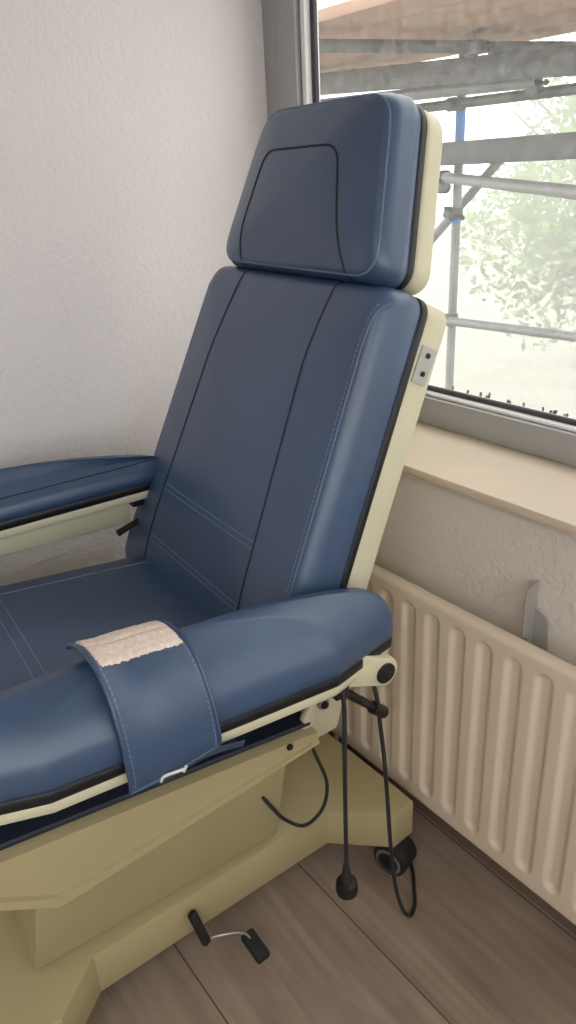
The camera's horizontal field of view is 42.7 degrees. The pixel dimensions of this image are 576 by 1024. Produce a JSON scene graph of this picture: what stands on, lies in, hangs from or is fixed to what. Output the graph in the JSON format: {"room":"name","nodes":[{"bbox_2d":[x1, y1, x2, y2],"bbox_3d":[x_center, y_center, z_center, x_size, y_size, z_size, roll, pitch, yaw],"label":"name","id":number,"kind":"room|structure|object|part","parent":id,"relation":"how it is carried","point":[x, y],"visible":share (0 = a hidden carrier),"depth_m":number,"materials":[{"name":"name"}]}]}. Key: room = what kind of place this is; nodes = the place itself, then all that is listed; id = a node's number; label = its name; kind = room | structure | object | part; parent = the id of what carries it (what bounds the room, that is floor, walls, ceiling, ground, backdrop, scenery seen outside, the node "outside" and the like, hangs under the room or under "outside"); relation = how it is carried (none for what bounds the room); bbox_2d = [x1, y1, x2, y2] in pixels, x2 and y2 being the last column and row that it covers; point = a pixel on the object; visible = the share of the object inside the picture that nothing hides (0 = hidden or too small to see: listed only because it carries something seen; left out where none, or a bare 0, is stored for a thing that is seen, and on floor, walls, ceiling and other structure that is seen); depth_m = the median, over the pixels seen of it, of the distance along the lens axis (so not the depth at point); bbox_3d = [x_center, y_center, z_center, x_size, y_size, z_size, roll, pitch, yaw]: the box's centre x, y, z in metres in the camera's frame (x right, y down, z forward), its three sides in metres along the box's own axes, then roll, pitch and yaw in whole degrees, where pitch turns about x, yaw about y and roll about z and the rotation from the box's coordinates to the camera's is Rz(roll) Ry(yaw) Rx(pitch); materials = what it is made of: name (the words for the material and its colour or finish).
{"room":"medical treatment room","nodes":[
{"label":"medical treatment room","id":0,"kind":"room"},
{"bbox_2d":[0,0,267,585],"bbox_3d":[-1.743,-0.193,1.008,4.245,2.720,0.200,-20,30,-33],"label":"wall","id":1,"kind":"structure","parent":0,"point":[130,130],"depth_m":1.77,"materials":[{"name":"white paint"}]},
{"bbox_2d":[86,805,575,1023],"bbox_3d":[-0.609,1.618,0.341,4.260,0.120,3.660,-20,30,-33],"label":"floor","id":2,"kind":"structure","parent":0,"point":[474,948],"depth_m":1.57,"materials":[{"name":"beige wood"}]},
{"bbox_2d":[0,93,445,1023],"bbox_3d":[-0.275,0.128,1.439,1.162,1.633,0.886,-18,29,-29],"label":"chair","id":3,"kind":"object","parent":2,"relation":"on","point":[264,498],"visible":0.95,"depth_m":1.31,"materials":[{"name":"blue leather"}]},
{"bbox_3d":[-0.623,0.018,1.614,0.760,0.020,0.149,-18,29,-29],"label":"arm rail","id":4,"kind":"part","parent":3,"relation":"part of","materials":[{"name":"beige metal"}]},
{"bbox_3d":[-0.624,0.000,1.606,0.770,0.022,0.157,-18,29,-29],"label":"edge trim","id":5,"kind":"part","parent":3,"relation":"part of","materials":[{"name":"black"}]},
{"bbox_3d":[-0.454,0.272,1.383,0.733,0.161,0.532,-18,29,-29],"label":"seat","id":6,"kind":"part","parent":3,"relation":"part of","materials":[{"name":"blue leather"}]},
{"bbox_3d":[-0.362,0.029,1.727,0.089,0.032,0.016,-23,31,-36],"label":"lever","id":7,"kind":"part","parent":3,"relation":"part of","materials":[{"name":"black plastic"}]},
{"bbox_2d":[65,620,244,794],"bbox_3d":[-0.183,0.269,1.056,0.200,0.218,0.146,-18,29,-29],"label":"strap","id":8,"kind":"object","parent":3,"relation":"on","point":[155,686],"visible":1,"depth_m":1.01,"materials":[{"name":"blue leather"}]},
{"bbox_3d":[-0.240,0.505,1.208,0.704,0.162,0.022,-18,29,-29],"label":"panel","id":9,"kind":"part","parent":3,"relation":"part of","materials":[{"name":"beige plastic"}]},
{"bbox_3d":[-0.151,0.312,1.134,0.781,0.076,0.149,-18,29,-29],"label":"arm rail","id":10,"kind":"part","parent":3,"relation":"part of","materials":[{"name":"beige metal"}]},
{"bbox_3d":[-0.151,0.294,1.126,0.791,0.078,0.156,-18,29,-29],"label":"edge trim","id":11,"kind":"part","parent":3,"relation":"part of","materials":[{"name":"black"}]},
{"bbox_3d":[-0.128,0.866,1.523,0.147,0.077,0.038,2,25,10],"label":"rod","id":12,"kind":"part","parent":3,"relation":"part of","materials":[{"name":"silver metal"}]},
{"bbox_2d":[126,266,420,618],"bbox_3d":[-0.077,-0.105,1.511,0.390,0.704,0.690,-18,29,-29],"label":"cushion","id":13,"kind":"object","parent":3,"relation":"on","point":[274,471],"depth_m":1.33,"materials":[{"name":"blue leather"}]},
{"bbox_2d":[317,699,328,709],"bbox_3d":[0.065,0.354,1.363,0.024,0.024,0.006,-18,29,-29],"label":"washer","id":14,"kind":"object","parent":3,"relation":"in","point":[324,705],"depth_m":1.36,"materials":[{"name":"silver metal"}]},
{"bbox_2d":[227,93,420,288],"bbox_3d":[0.056,-0.598,1.386,0.166,0.305,0.530,-18,29,-29],"label":"cushion","id":15,"kind":"object","parent":3,"relation":"on","point":[330,198],"depth_m":1.26,"materials":[{"name":"blue leather"}]},
{"bbox_2d":[336,689,357,901],"bbox_3d":[0.102,0.518,1.321,0.043,0.506,0.043,-20,30,-33],"label":"power cord","id":16,"kind":"object","parent":3,"relation":"hanging from","point":[346,883],"visible":1,"depth_m":1.35,"materials":[{"name":"black plastic"}]},
{"bbox_3d":[0.127,0.326,1.272,0.115,0.115,0.023,-18,29,-29],"label":"hook arm","id":17,"kind":"part","parent":3,"relation":"part of","materials":[{"name":"black plastic"}]},
{"bbox_3d":[-0.043,-0.102,1.537,0.331,0.688,0.687,-18,29,-29],"label":"edge trim","id":18,"kind":"part","parent":3,"relation":"part of","materials":[{"name":"black"}]},
{"bbox_2d":[372,686,416,917],"bbox_3d":[0.212,0.541,1.555,0.142,0.738,0.304,-4,25,-1],"label":"cord","id":19,"kind":"object","parent":3,"relation":"hanging from","point":[375,691],"visible":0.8,"depth_m":1.44,"materials":[{"name":"black plastic"}]},
{"bbox_3d":[-0.016,-0.097,1.559,0.361,0.696,0.683,-18,29,-29],"label":"frame","id":20,"kind":"part","parent":3,"relation":"part of","materials":[{"name":"beige metal"}]},
{"bbox_3d":[0.088,-0.600,1.407,0.115,0.297,0.522,-18,29,-29],"label":"edge trim","id":21,"kind":"part","parent":3,"relation":"part of","materials":[{"name":"black"}]},
{"bbox_3d":[0.235,-0.253,1.276,0.062,0.072,0.007,-18,29,-29],"label":"fixing plate","id":22,"kind":"part","parent":3,"relation":"part of","materials":[{"name":"grey metal"}]},
{"bbox_2d":[374,473,575,665],"bbox_3d":[0.896,-0.252,0.822,0.270,2.720,3.260,-20,30,-33],"label":"wall","id":23,"kind":"structure","parent":0,"point":[481,558],"depth_m":1.50,"materials":[{"name":"beige paint"}]},
{"bbox_2d":[261,0,575,466],"bbox_3d":[0.892,-0.603,0.809,0.057,1.470,3.060,-20,30,-33],"label":"window","id":24,"kind":"structure","parent":23,"relation":"in","point":[290,27],"depth_m":1.74,"materials":[{"name":"grey"}]},
{"bbox_3d":[0.896,-0.605,0.812,0.045,1.470,3.060,-20,30,-33],"label":"frame","id":25,"kind":"part","parent":24,"relation":"part of","materials":[{"name":"grey"}]},
{"bbox_2d":[300,710,575,935],"bbox_3d":[0.851,0.999,1.303,0.014,0.055,3.260,-20,30,-33],"label":"baseboard","id":26,"kind":"structure","parent":23,"relation":"attached to","point":[500,870],"depth_m":1.77,"materials":[{"name":"brown wood"}]},
{"bbox_2d":[331,564,575,924],"bbox_3d":[0.392,0.530,1.594,0.028,0.701,1.030,-20,30,-33],"label":"panel radiator","id":27,"kind":"object","parent":23,"relation":"attached to","point":[479,727],"visible":0.73,"depth_m":1.53,"materials":[{"name":"beige metal"}]},
{"bbox_3d":[0.394,0.472,1.571,0.014,0.575,1.028,-20,30,-33],"label":"panel","id":28,"kind":"part","parent":27,"relation":"part of","materials":[{"name":"beige metal"}]},
{"bbox_2d":[402,421,575,535],"bbox_3d":[0.820,0.113,1.046,0.243,0.021,3.060,-20,30,-33],"label":"windowsill","id":29,"kind":"structure","parent":23,"relation":"attached to","point":[542,490],"depth_m":1.48,"materials":[{"name":"beige stone"}]},
{"bbox_2d":[521,580,547,650],"bbox_3d":[0.475,0.236,1.413,0.037,0.211,0.040,-20,30,-33],"label":"bracket","id":30,"kind":"object","parent":23,"relation":"attached to","point":[534,624],"visible":0.76,"depth_m":1.41,"materials":[{"name":"grey metal"}]},
{"bbox_3d":[0.464,0.231,1.427,0.037,0.211,0.003,-20,30,-33],"label":"hook plate","id":31,"kind":"part","parent":30,"relation":"part of","materials":[{"name":"grey metal"}]},
{"label":"outside","id":32,"kind":"structure","parent":0,"visible":0},
{"bbox_2d":[412,214,575,418],"bbox_3d":[0.229,4.191,1.931,120.000,0.200,120.000,-20,30,-33],"label":"ground","id":33,"kind":"structure","parent":32,"point":[485,361],"depth_m":19.93,"materials":[{"name":"white"}]},
{"bbox_2d":[445,54,465,389],"bbox_3d":[1.015,-0.058,4.789,0.160,5.040,0.160,-20,30,-33],"label":"scaffold pole","id":34,"kind":"object","parent":33,"relation":"on","point":[461,114],"visible":0.32,"depth_m":4.14,"materials":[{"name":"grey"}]},
{"bbox_2d":[438,170,450,193],"bbox_3d":[0.840,-1.782,3.982,0.150,0.116,0.065,-20,30,-33],"label":"coupler","id":35,"kind":"object","parent":34,"relation":"attached to","point":[443,188],"visible":0.46,"depth_m":3.97,"materials":[{"name":"grey metal"}]},
{"bbox_2d":[441,172,575,199],"bbox_3d":[1.078,-1.293,2.962,0.052,0.154,2.217,-8,25,-10],"label":"tube","id":36,"kind":"object","parent":35,"relation":"attached to","point":[567,191],"visible":1,"depth_m":3.23,"materials":[{"name":"grey metal"}]},
{"bbox_2d":[320,45,575,94],"bbox_3d":[1.166,-1.939,3.178,0.060,0.287,3.400,-20,30,-33],"label":"beam","id":37,"kind":"structure","parent":34,"relation":"attached to","point":[560,61],"depth_m":3.55,"materials":[{"name":"grey metal"}]},
{"bbox_2d":[320,8,575,72],"bbox_3d":[1.461,-1.952,2.735,0.268,0.045,8.000,-20,30,-33],"label":"board","id":38,"kind":"object","parent":37,"relation":"on","point":[566,16],"visible":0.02,"depth_m":3.38,"materials":[{"name":"wood"}]},
{"bbox_2d":[488,41,575,56],"bbox_3d":[1.218,-2.171,3.455,0.616,0.060,0.060,-11,26,-16],"label":"tube","id":39,"kind":"object","parent":37,"relation":"attached to","point":[496,47],"visible":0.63,"depth_m":3.38,"materials":[{"name":"grey metal"}]},
{"bbox_2d":[319,39,489,53],"bbox_3d":[0.454,-2.018,3.196,0.974,0.052,0.052,-12,26,-19],"label":"tube","id":40,"kind":"object","parent":39,"relation":"attached to","point":[386,46],"visible":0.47,"depth_m":3.18,"materials":[{"name":"grey metal"}]},
{"bbox_2d":[318,0,468,38],"bbox_3d":[0.809,-1.711,2.290,0.268,0.045,8.000,-20,30,-33],"label":"board","id":41,"kind":"object","parent":40,"relation":"on","point":[350,15],"visible":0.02,"depth_m":2.82,"materials":[{"name":"brown wood"}]},
{"bbox_2d":[322,0,541,38],"bbox_3d":[1.026,-1.791,2.438,0.268,0.045,8.000,-20,30,-33],"label":"board","id":42,"kind":"object","parent":40,"relation":"on","point":[471,8],"visible":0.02,"depth_m":2.97,"materials":[{"name":"brown wood"}]},
{"bbox_2d":[319,0,575,63],"bbox_3d":[1.243,-1.871,2.587,0.268,0.045,8.000,-20,30,-33],"label":"board","id":43,"kind":"object","parent":40,"relation":"on","point":[544,7],"visible":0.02,"depth_m":3.10,"materials":[{"name":"wood"}]},
{"bbox_2d":[463,30,485,67],"bbox_3d":[0.837,-2.084,3.310,0.066,0.150,0.116,-12,26,-18],"label":"coupler","id":44,"kind":"object","parent":43,"relation":"attached to","point":[477,46],"visible":0.93,"depth_m":3.28,"materials":[{"name":"grey metal"}]},
{"bbox_2d":[444,313,457,325],"bbox_3d":[0.938,-1.122,4.285,0.119,0.065,0.120,0,25,6],"label":"coupler","id":45,"kind":"object","parent":34,"relation":"attached to","point":[447,315],"visible":0.34,"depth_m":4.25,"materials":[{"name":"grey metal"}]},
{"bbox_2d":[329,21,575,71],"bbox_3d":[1.678,-2.032,2.883,0.268,0.045,8.000,-20,30,-33],"label":"board","id":46,"kind":"object","parent":34,"relation":"on","point":[570,27],"visible":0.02,"depth_m":3.58,"materials":[{"name":"brown wood"}]},
{"bbox_2d":[443,206,464,220],"bbox_3d":[0.911,-1.637,4.042,0.118,0.077,0.114,3,25,13],"label":"coupler","id":47,"kind":"object","parent":34,"relation":"attached to","point":[450,213],"visible":0.97,"depth_m":4.02,"materials":[{"name":"grey metal"}]},
{"bbox_2d":[444,97,464,111],"bbox_3d":[0.868,-2.110,3.817,0.119,0.065,0.120,0,25,6],"label":"coupler","id":48,"kind":"object","parent":34,"relation":"attached to","point":[449,104],"visible":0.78,"depth_m":3.78,"materials":[{"name":"grey metal"}]},
{"bbox_2d":[433,163,502,243],"bbox_3d":[0.963,-1.714,4.154,0.048,0.656,0.732,-20,30,-33],"label":"tube","id":49,"kind":"object","parent":34,"relation":"attached to","point":[493,167],"visible":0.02,"depth_m":4.07,"materials":[{"name":"grey metal"}]},
{"bbox_2d":[418,83,575,111],"bbox_3d":[1.316,-1.877,3.261,0.048,0.060,3.500,-20,30,-33],"label":"tube","id":50,"kind":"object","parent":34,"relation":"attached to","point":[562,90],"visible":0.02,"depth_m":3.56,"materials":[{"name":"grey metal"}]},
{"bbox_2d":[321,78,541,101],"bbox_3d":[0.584,-2.275,4.036,0.059,0.104,1.832,-20,30,-33],"label":"tube","id":51,"kind":"object","parent":50,"relation":"attached to","point":[423,93],"visible":0.48,"depth_m":3.68,"materials":[{"name":"grey metal"}]},
{"bbox_2d":[525,78,549,96],"bbox_3d":[1.142,-1.987,3.411,0.065,0.116,0.150,-20,30,-33],"label":"coupler","id":52,"kind":"object","parent":51,"relation":"attached to","point":[530,92],"visible":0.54,"depth_m":3.40,"materials":[{"name":"grey metal"}]},
{"bbox_2d":[440,132,575,165],"bbox_3d":[1.268,-1.647,3.316,0.036,0.110,3.800,-20,30,-33],"label":"board","id":53,"kind":"object","parent":34,"relation":"attached to","point":[554,146],"visible":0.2,"depth_m":3.53,"materials":[{"name":"grey wood"}]},
{"bbox_2d":[446,317,575,341],"bbox_3d":[1.614,-0.776,3.419,0.048,0.098,3.101,-20,30,-33],"label":"tube","id":54,"kind":"object","parent":34,"relation":"attached to","point":[564,335],"visible":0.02,"depth_m":3.90,"materials":[{"name":"grey metal"}]},
{"bbox_2d":[446,33,575,351],"bbox_3d":[4.296,-3.160,9.479,3.272,6.450,4.606,-24,32,-37],"label":"leafy tree","id":55,"kind":"object","parent":33,"relation":"on","point":[566,252],"visible":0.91,"depth_m":9.70,"materials":[{"name":"green plant"}]},
{"bbox_2d":[462,32,575,325],"bbox_3d":[6.143,-6.932,16.355,6.813,7.351,6.264,-7,25,-8],"label":"leafy tree","id":56,"kind":"object","parent":33,"relation":"on","point":[539,101],"visible":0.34,"depth_m":16.08,"materials":[{"name":"green plant"}]}
]}

